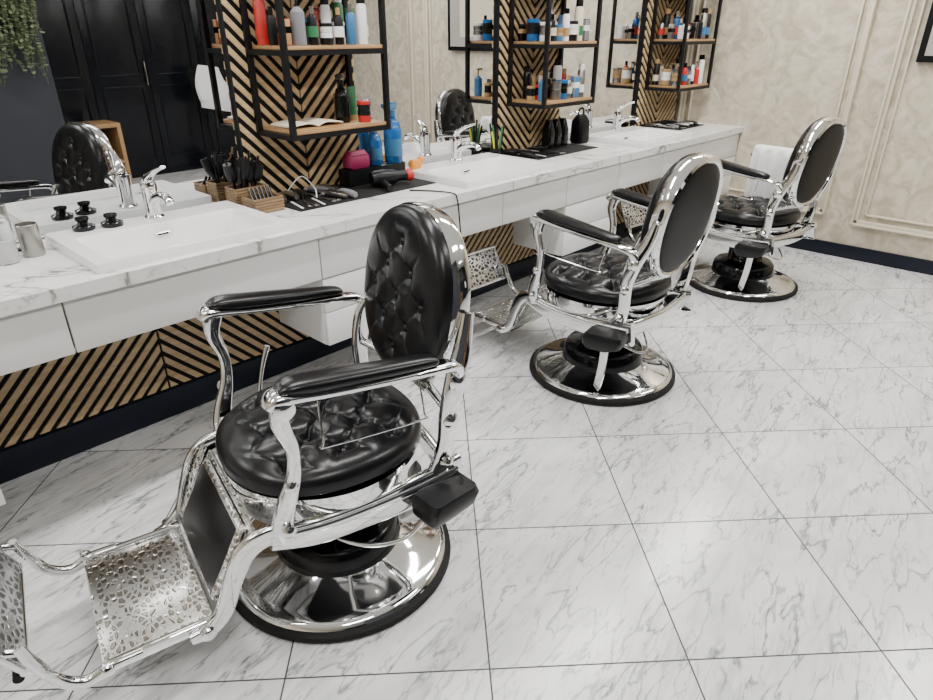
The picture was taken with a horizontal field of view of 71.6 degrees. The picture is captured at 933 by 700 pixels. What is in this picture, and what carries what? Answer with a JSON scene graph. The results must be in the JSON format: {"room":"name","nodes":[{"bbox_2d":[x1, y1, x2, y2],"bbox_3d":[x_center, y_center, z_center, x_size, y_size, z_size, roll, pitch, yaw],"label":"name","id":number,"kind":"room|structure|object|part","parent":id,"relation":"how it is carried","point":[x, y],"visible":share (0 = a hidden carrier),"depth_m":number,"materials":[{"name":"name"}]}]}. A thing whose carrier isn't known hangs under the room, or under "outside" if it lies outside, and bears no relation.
{"room":"salon","nodes":[
{"label":"salon","id":0,"kind":"room"},
{"bbox_2d":[0,0,678,241],"bbox_3d":[-0.850,-1.394,2.686,0.011,1.470,7.638,23,34,38],"label":"wall mirror","id":1,"kind":"object","parent":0,"point":[96,96],"depth_m":2.52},
{"bbox_2d":[0,231,932,699],"bbox_3d":[1.192,1.070,1.449,6.000,0.100,8.040,23,34,38],"label":"floor","id":2,"kind":"structure","parent":0,"point":[759,527],"depth_m":2.25,"materials":[{"name":"stone"}]},
{"bbox_2d":[0,201,478,689],"bbox_3d":[-0.666,0.221,1.800,1.362,1.114,0.735,-11,28,-21],"label":"barber chair","id":3,"kind":"object","parent":2,"relation":"on","point":[346,536],"visible":1,"depth_m":1.80,"materials":[{"name":"black leather"}]},
{"bbox_3d":[-1.146,0.605,1.570,0.112,0.212,0.420,-16,31,-30],"label":"footrest panel","id":4,"kind":"part","parent":3,"relation":"part of","materials":[{"name":"silver metal"}]},
{"bbox_3d":[-0.887,0.662,1.791,0.264,0.014,0.402,-16,31,-30],"label":"footrest plate","id":5,"kind":"part","parent":3,"relation":"part of","materials":[{"name":"silver metal"}]},
{"bbox_3d":[-0.433,0.219,1.911,0.580,0.101,0.572,-16,31,-30],"label":"seat","id":6,"kind":"part","parent":3,"relation":"part of","materials":[{"name":"black leather"}]},
{"bbox_3d":[-0.416,0.616,2.118,0.694,0.065,0.694,-16,31,-30],"label":"chrome dish","id":7,"kind":"part","parent":3,"relation":"part of","materials":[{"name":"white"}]},
{"bbox_3d":[-0.416,0.323,1.974,0.613,0.147,0.583,-16,31,-30],"label":"seat frame","id":8,"kind":"part","parent":3,"relation":"part of","materials":[{"name":"silver metal"}]},
{"bbox_3d":[-0.268,0.501,1.854,0.324,0.087,0.105,6,27,12],"label":"pump lever","id":9,"kind":"part","parent":3,"relation":"part of","materials":[{"name":"silver metal"}]},
{"bbox_2d":[467,152,722,406],"bbox_3d":[0.480,-0.473,3.212,1.323,1.112,0.758,23,35,39],"label":"barber chair","id":10,"kind":"object","parent":2,"relation":"on","point":[608,299],"visible":0.98,"depth_m":2.95,"materials":[{"name":"silver metal"}]},
{"bbox_3d":[0.057,-0.448,3.710,0.112,0.212,0.420,23,35,39],"label":"footrest panel","id":11,"kind":"part","parent":10,"relation":"part of","materials":[{"name":"silver metal"}]},
{"bbox_3d":[0.280,-0.218,3.580,0.264,0.014,0.402,23,35,39],"label":"footrest plate","id":12,"kind":"part","parent":10,"relation":"part of","materials":[{"name":"silver metal"}]},
{"bbox_3d":[0.685,0.048,3.271,0.694,0.065,0.694,23,35,39],"label":"chrome dish","id":13,"kind":"part","parent":10,"relation":"part of","materials":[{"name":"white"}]},
{"bbox_3d":[0.670,-0.359,3.086,0.580,0.101,0.572,23,35,39],"label":"seat","id":14,"kind":"part","parent":10,"relation":"part of","materials":[{"name":"black leather"}]},
{"bbox_3d":[0.685,-0.244,3.127,0.613,0.147,0.583,23,35,39],"label":"seat frame","id":15,"kind":"part","parent":10,"relation":"part of","materials":[{"name":"silver metal"}]},
{"bbox_3d":[0.704,0.079,2.898,0.234,0.290,0.156,-4,27,-9],"label":"pump lever","id":16,"kind":"part","parent":10,"relation":"part of","materials":[{"name":"silver metal"}]},
{"bbox_2d":[619,116,846,302],"bbox_3d":[1.699,-1.049,4.382,0.788,1.114,1.328,-19,32,-34],"label":"barber chair","id":17,"kind":"object","parent":2,"relation":"on","point":[780,181],"visible":0.78,"depth_m":4.08,"materials":[{"name":"black leather"}]},
{"bbox_3d":[1.326,-1.044,4.920,0.420,0.212,0.112,-19,32,-34],"label":"footrest panel","id":18,"kind":"part","parent":17,"relation":"part of","materials":[{"name":"silver metal"}]},
{"bbox_3d":[1.874,-0.515,4.417,0.694,0.065,0.694,-19,32,-34],"label":"chrome dish","id":19,"kind":"part","parent":17,"relation":"part of","materials":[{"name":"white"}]},
{"bbox_3d":[1.862,-0.923,4.233,0.572,0.101,0.580,-19,32,-34],"label":"seat","id":20,"kind":"part","parent":17,"relation":"part of","materials":[{"name":"black leather"}]},
{"bbox_3d":[1.850,-0.484,4.044,0.234,0.290,0.156,-1,26,-3],"label":"pump lever","id":21,"kind":"part","parent":17,"relation":"part of","materials":[{"name":"silver metal"}]},
{"bbox_3d":[1.874,-0.808,4.272,0.583,0.147,0.613,-19,32,-34],"label":"seat frame","id":22,"kind":"part","parent":17,"relation":"part of","materials":[{"name":"silver metal"}]},
{"bbox_2d":[744,144,802,211],"bbox_3d":[2.108,-1.149,4.314,0.170,0.376,0.420,-19,32,-34],"label":"towel","id":23,"kind":"object","parent":17,"relation":"on","point":[772,160],"depth_m":4.31,"materials":[{"name":"white fabric"}]},
{"bbox_2d":[675,0,932,260],"bbox_3d":[3.983,-1.539,3.467,6.200,3.000,0.100,23,34,38],"label":"wall","id":24,"kind":"structure","parent":0,"point":[779,68],"depth_m":4.68,"materials":[{"name":"paint"}]},
{"bbox_2d":[677,0,877,214],"bbox_3d":[2.255,-2.212,4.836,1.290,2.200,0.050,23,34,38],"label":"trim","id":25,"kind":"structure","parent":24,"relation":"attached to","point":[696,3],"depth_m":4.60,"materials":[{"name":"beige paint"}]},
{"bbox_2d":[784,238,932,275],"bbox_3d":[4.165,-0.216,3.836,5.390,0.100,0.018,23,34,38],"label":"baseboard","id":26,"kind":"structure","parent":24,"relation":"attached to","point":[908,263],"depth_m":4.82,"materials":[{"name":"black paint"}]},
{"bbox_2d":[850,0,932,238],"bbox_3d":[3.415,-1.712,3.863,1.520,2.240,0.050,23,34,38],"label":"trim","id":27,"kind":"structure","parent":24,"relation":"attached to","point":[910,11],"depth_m":4.51,"materials":[{"name":"beige paint"}]},
{"bbox_2d":[916,1,932,62],"bbox_3d":[3.328,-2.044,3.792,1.020,0.680,0.048,23,34,38],"label":"framed poster","id":28,"kind":"object","parent":24,"relation":"attached to","point":[925,53],"visible":1,"depth_m":4.17,"materials":[{"name":"black metal"}]},
{"bbox_3d":[-1.062,-1.138,2.653,0.100,3.000,8.140,23,34,38],"label":"wall","id":29,"kind":"structure","parent":0,"visible":0},
{"bbox_2d":[218,0,358,192],"bbox_3d":[-0.751,-1.424,2.753,0.030,1.475,0.620,23,34,38],"label":"wall panel","id":30,"kind":"object","parent":29,"relation":"attached to","point":[314,83],"visible":0.45,"depth_m":2.87,"materials":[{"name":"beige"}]},
{"bbox_2d":[239,0,390,141],"bbox_3d":[-0.624,-1.440,2.642,0.280,1.050,0.520,23,34,38],"label":"wall shelf unit","id":31,"kind":"object","parent":30,"relation":"attached to","point":[283,50],"depth_m":2.68,"materials":[{"name":"black metal"}]},
{"bbox_2d":[270,118,343,129],"bbox_3d":[-0.685,-0.976,2.782,0.175,0.023,0.261,23,34,38],"label":"open notebook","id":32,"kind":"object","parent":31,"relation":"on","point":[306,123],"visible":0.86,"depth_m":2.75,"materials":[{"name":"beige paper"}]},
{"bbox_2d":[252,0,368,44],"bbox_3d":[-0.636,-1.369,2.670,0.226,0.196,0.436,23,34,38],"label":"bottles","id":33,"kind":"object","parent":31,"relation":"on","point":[301,30],"visible":0.94,"depth_m":2.62,"materials":[{"name":"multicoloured plastic"}]},
{"bbox_2d":[334,73,350,122],"bbox_3d":[-0.548,-1.107,2.845,0.065,0.201,0.078,-11,28,-21],"label":"spray bottle","id":34,"kind":"object","parent":31,"relation":"on","point":[341,98],"visible":0.98,"depth_m":2.83,"materials":[{"name":"black paint"}]},
{"bbox_2d":[333,86,370,121],"bbox_3d":[-0.519,-1.119,2.935,0.230,0.143,0.072,23,34,38],"label":"bottles","id":35,"kind":"object","parent":31,"relation":"on","point":[364,113],"visible":0.69,"depth_m":2.89,"materials":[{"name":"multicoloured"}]},
{"bbox_2d":[0,222,641,483],"bbox_3d":[-0.014,-0.378,4.132,0.025,0.130,5.220,23,34,38],"label":"baseboard","id":36,"kind":"structure","parent":29,"relation":"attached to","point":[21,459],"depth_m":2.85,"materials":[{"name":"black paint"}]},
{"bbox_2d":[0,181,648,450],"bbox_3d":[-0.849,-0.286,3.208,0.033,0.520,7.610,23,34,38],"label":"panel","id":37,"kind":"object","parent":29,"relation":"attached to","point":[47,397],"visible":0.19,"depth_m":2.72,"materials":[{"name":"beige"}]},
{"bbox_2d":[0,120,743,505],"bbox_3d":[-0.630,-0.354,2.968,0.592,0.634,7.639,23,34,38],"label":"countertop","id":38,"kind":"structure","parent":29,"relation":"attached to","point":[328,245],"depth_m":2.53,"materials":[{"name":"stone"}]},
{"bbox_2d":[0,195,20,265],"bbox_3d":[-1.492,-0.383,2.061,0.070,0.218,0.070,23,34,38],"label":"soap dispenser","id":39,"kind":"object","parent":38,"relation":"on","point":[9,254],"visible":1,"depth_m":2.07,"materials":[{"name":"white plastic"}]},
{"bbox_2d":[14,221,45,257],"bbox_3d":[-1.456,-0.369,2.159,0.066,0.107,0.066,23,34,38],"label":"steel cup","id":40,"kind":"object","parent":38,"relation":"on","point":[29,237],"visible":1,"depth_m":2.14,"materials":[{"name":"grey metal"}]},
{"bbox_2d":[44,201,290,273],"bbox_3d":[-1.081,-0.390,2.398,0.490,0.134,0.700,23,34,38],"label":"washbasin","id":41,"kind":"object","parent":38,"relation":"in","point":[140,240],"visible":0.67,"depth_m":2.38,"materials":[{"name":"white ceramic"}]},
{"bbox_2d":[72,212,123,231],"bbox_3d":[-1.342,-0.468,2.351,0.168,0.046,0.076,-17,31,-30],"label":"plug","id":42,"kind":"object","parent":41,"relation":"on","point":[82,225],"visible":1,"depth_m":2.34,"materials":[{"name":"black paint"}]},
{"bbox_2d":[139,166,173,218],"bbox_3d":[-1.150,-0.583,2.407,0.212,0.205,0.072,23,34,38],"label":"faucet","id":43,"kind":"object","parent":41,"relation":"on","point":[152,198],"visible":1,"depth_m":2.42,"materials":[{"name":"silver metal"}]},
{"bbox_2d":[222,150,266,205],"bbox_3d":[-0.949,-0.726,2.751,0.100,0.225,0.175,23,34,38],"label":"basket","id":44,"kind":"object","parent":38,"relation":"on","point":[248,172],"visible":0.81,"depth_m":2.73,"materials":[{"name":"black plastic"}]},
{"bbox_2d":[241,185,284,212],"bbox_3d":[-0.851,-0.630,2.705,0.106,0.094,0.135,23,34,38],"label":"basket","id":45,"kind":"object","parent":38,"relation":"on","point":[272,203],"visible":0.92,"depth_m":2.69,"materials":[{"name":"brown wood"}]},
{"bbox_2d":[283,178,435,211],"bbox_3d":[-0.535,-0.751,3.052,0.310,0.004,0.785,23,34,38],"label":"mat","id":46,"kind":"object","parent":38,"relation":"on","point":[364,191],"visible":0.49,"depth_m":2.99,"materials":[{"name":"black rubber"}]},
{"bbox_2d":[275,176,357,208],"bbox_3d":[-0.692,-0.727,2.885,0.300,0.096,0.319,23,34,38],"label":"tools","id":47,"kind":"object","parent":46,"relation":"on","point":[324,189],"visible":0.96,"depth_m":2.88,"materials":[{"name":"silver metal"}]},
{"bbox_2d":[339,161,404,186],"bbox_3d":[-0.466,-0.884,3.231,0.090,0.075,0.360,23,34,38],"label":"organizer box","id":48,"kind":"object","parent":46,"relation":"on","point":[358,177],"visible":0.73,"depth_m":3.14,"materials":[{"name":"black plastic"}]},
{"bbox_2d":[343,150,369,169],"bbox_3d":[-0.534,-0.922,3.132,0.070,0.080,0.140,23,34,38],"label":"pouch","id":49,"kind":"object","parent":48,"relation":"on","point":[356,159],"visible":1,"depth_m":3.10,"materials":[{"name":"pink fabric"}]},
{"bbox_2d":[368,131,382,164],"bbox_3d":[-0.457,-1.016,3.184,0.084,0.201,0.065,-8,27,-16],"label":"spray bottle","id":50,"kind":"object","parent":48,"relation":"on","point":[375,143],"visible":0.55,"depth_m":3.18,"materials":[{"name":"blue plastic"}]},
{"bbox_2d":[381,102,402,162],"bbox_3d":[-0.376,-1.081,3.220,0.093,0.286,0.120,15,30,28],"label":"spray bottle","id":51,"kind":"object","parent":48,"relation":"on","point":[393,150],"visible":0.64,"depth_m":3.21,"materials":[{"name":"blue plastic"}]},
{"bbox_2d":[368,168,413,190],"bbox_3d":[-0.338,-0.821,3.095,0.215,0.080,0.172,-16,30,-29],"label":"hair dryer","id":52,"kind":"object","parent":46,"relation":"on","point":[385,178],"visible":1,"depth_m":3.09,"materials":[{"name":"black plastic"}]},
{"bbox_2d":[0,120,743,317],"bbox_3d":[-0.630,-0.618,2.838,0.592,0.044,7.639,23,34,38],"label":"countertop","id":53,"kind":"structure","parent":38,"relation":"on","point":[51,278],"depth_m":2.47,"materials":[{"name":"stone"}]},
{"bbox_2d":[410,190,460,232],"bbox_3d":[-0.147,-0.572,3.106,0.251,0.385,0.030,9,28,17],"label":"power cord","id":54,"kind":"object","parent":38,"relation":"attached to","point":[410,190],"visible":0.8,"depth_m":3.03,"materials":[{"name":"black plastic"}]},
{"bbox_2d":[405,153,553,188],"bbox_3d":[0.065,-0.926,3.488,0.490,0.134,0.700,23,34,38],"label":"washbasin","id":55,"kind":"object","parent":38,"relation":"in","point":[476,170],"visible":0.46,"depth_m":3.50,"materials":[{"name":"white ceramic"}]},
{"bbox_2d":[408,156,423,168],"bbox_3d":[-0.261,-0.980,3.378,0.050,0.058,0.093,23,34,38],"label":"case","id":56,"kind":"object","parent":55,"relation":"on","point":[413,163],"visible":0.98,"depth_m":3.36,"materials":[{"name":"orange plastic"}]},
{"bbox_2d":[450,123,480,161],"bbox_3d":[-0.005,-1.120,3.497,0.212,0.205,0.072,23,34,38],"label":"faucet","id":57,"kind":"object","parent":55,"relation":"on","point":[457,147],"visible":1,"depth_m":3.51,"materials":[{"name":"silver metal"}]},
{"bbox_2d":[489,123,504,154],"bbox_3d":[0.180,-1.240,3.828,0.077,0.196,0.115,23,34,38],"label":"jar","id":58,"kind":"object","parent":38,"relation":"on","point":[498,149],"visible":0.8,"depth_m":3.82,"materials":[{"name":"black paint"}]},
{"bbox_2d":[503,143,597,159],"bbox_3d":[0.519,-1.252,4.069,0.290,0.004,0.670,23,34,38],"label":"mat","id":59,"kind":"object","parent":38,"relation":"on","point":[570,148],"visible":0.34,"depth_m":4.11,"materials":[{"name":"black rubber"}]},
{"bbox_2d":[503,145,565,158],"bbox_3d":[0.399,-1.225,3.957,0.306,0.043,0.306,23,34,38],"label":"tools","id":60,"kind":"object","parent":59,"relation":"on","point":[510,151],"visible":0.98,"depth_m":3.92,"materials":[{"name":"black plastic"}]},
{"bbox_2d":[541,117,568,148],"bbox_3d":[0.574,-1.405,4.181,0.070,0.170,0.210,23,34,38],"label":"charging stand","id":61,"kind":"object","parent":59,"relation":"on","point":[555,131],"visible":0.97,"depth_m":4.14,"materials":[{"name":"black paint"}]},
{"bbox_2d":[570,107,589,143],"bbox_3d":[0.763,-1.508,4.337,0.100,0.228,0.120,23,34,38],"label":"bag","id":62,"kind":"object","parent":38,"relation":"on","point":[579,134],"visible":1,"depth_m":4.31,"materials":[{"name":"black leather"}]},
{"bbox_2d":[588,126,692,147],"bbox_3d":[1.203,-1.460,4.572,0.490,0.134,0.700,23,34,38],"label":"washbasin","id":63,"kind":"object","parent":38,"relation":"in","point":[631,136],"visible":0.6,"depth_m":4.56,"materials":[{"name":"white ceramic"}]},
{"bbox_2d":[612,101,639,130],"bbox_3d":[1.133,-1.653,4.581,0.212,0.205,0.072,23,34,38],"label":"faucet","id":64,"kind":"object","parent":63,"relation":"on","point":[618,120],"visible":1,"depth_m":4.59,"materials":[{"name":"silver metal"}]},
{"bbox_2d":[660,124,703,129],"bbox_3d":[1.620,-1.768,5.117,0.290,0.004,0.560,23,34,38],"label":"mat","id":65,"kind":"object","parent":38,"relation":"on","point":[697,125],"visible":0.24,"depth_m":5.05,"materials":[{"name":"black rubber"}]},
{"bbox_2d":[639,119,697,129],"bbox_3d":[1.589,-1.784,5.094,0.318,0.043,0.472,23,34,38],"label":"tools","id":66,"kind":"object","parent":65,"relation":"on","point":[664,124],"visible":0.98,"depth_m":5.03,"materials":[{"name":"black plastic"}]},
{"bbox_2d":[495,0,561,148],"bbox_3d":[0.394,-1.961,3.843,0.030,1.475,0.620,23,34,38],"label":"wall panel","id":67,"kind":"object","parent":29,"relation":"attached to","point":[523,129],"visible":0.46,"depth_m":3.90,"materials":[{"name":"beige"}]},
{"bbox_2d":[507,0,602,108],"bbox_3d":[0.521,-1.976,3.733,0.280,1.050,0.520,23,34,38],"label":"wall shelf unit","id":68,"kind":"object","parent":67,"relation":"attached to","point":[546,103],"depth_m":3.76,"materials":[{"name":"black metal"}]},
{"bbox_2d":[518,0,589,40],"bbox_3d":[0.507,-1.912,3.752,0.234,0.215,0.452,23,34,38],"label":"bottles","id":69,"kind":"object","parent":68,"relation":"on","point":[578,29],"visible":0.8,"depth_m":3.70,"materials":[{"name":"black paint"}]},
{"bbox_2d":[523,58,584,101],"bbox_3d":[0.514,-1.635,3.897,0.234,0.219,0.442,23,34,38],"label":"bottles","id":70,"kind":"object","parent":68,"relation":"on","point":[561,86],"visible":0.92,"depth_m":3.88,"materials":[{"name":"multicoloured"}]},
{"bbox_2d":[632,0,686,125],"bbox_3d":[1.512,-2.485,4.908,0.030,1.475,0.620,23,34,38],"label":"wall panel","id":71,"kind":"object","parent":29,"relation":"attached to","point":[650,105],"visible":0.44,"depth_m":4.98,"materials":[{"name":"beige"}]},
{"bbox_2d":[644,0,722,91],"bbox_3d":[1.639,-2.500,4.797,0.280,1.050,0.520,23,34,38],"label":"wall shelf unit","id":72,"kind":"object","parent":71,"relation":"attached to","point":[683,42],"depth_m":4.81,"materials":[{"name":"black metal"}]},
{"bbox_2d":[652,55,704,85],"bbox_3d":[1.629,-2.147,4.957,0.228,0.204,0.446,23,34,38],"label":"bottles","id":73,"kind":"object","parent":72,"relation":"on","point":[662,76],"visible":0.88,"depth_m":4.90,"materials":[{"name":"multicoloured plastic"}]},
{"bbox_2d":[658,8,711,38],"bbox_3d":[1.628,-2.432,4.819,0.220,0.206,0.442,23,34,38],"label":"bottles","id":74,"kind":"object","parent":72,"relation":"on","point":[671,26],"visible":0.87,"depth_m":4.77,"materials":[{"name":"multicoloured plastic"}]}
]}

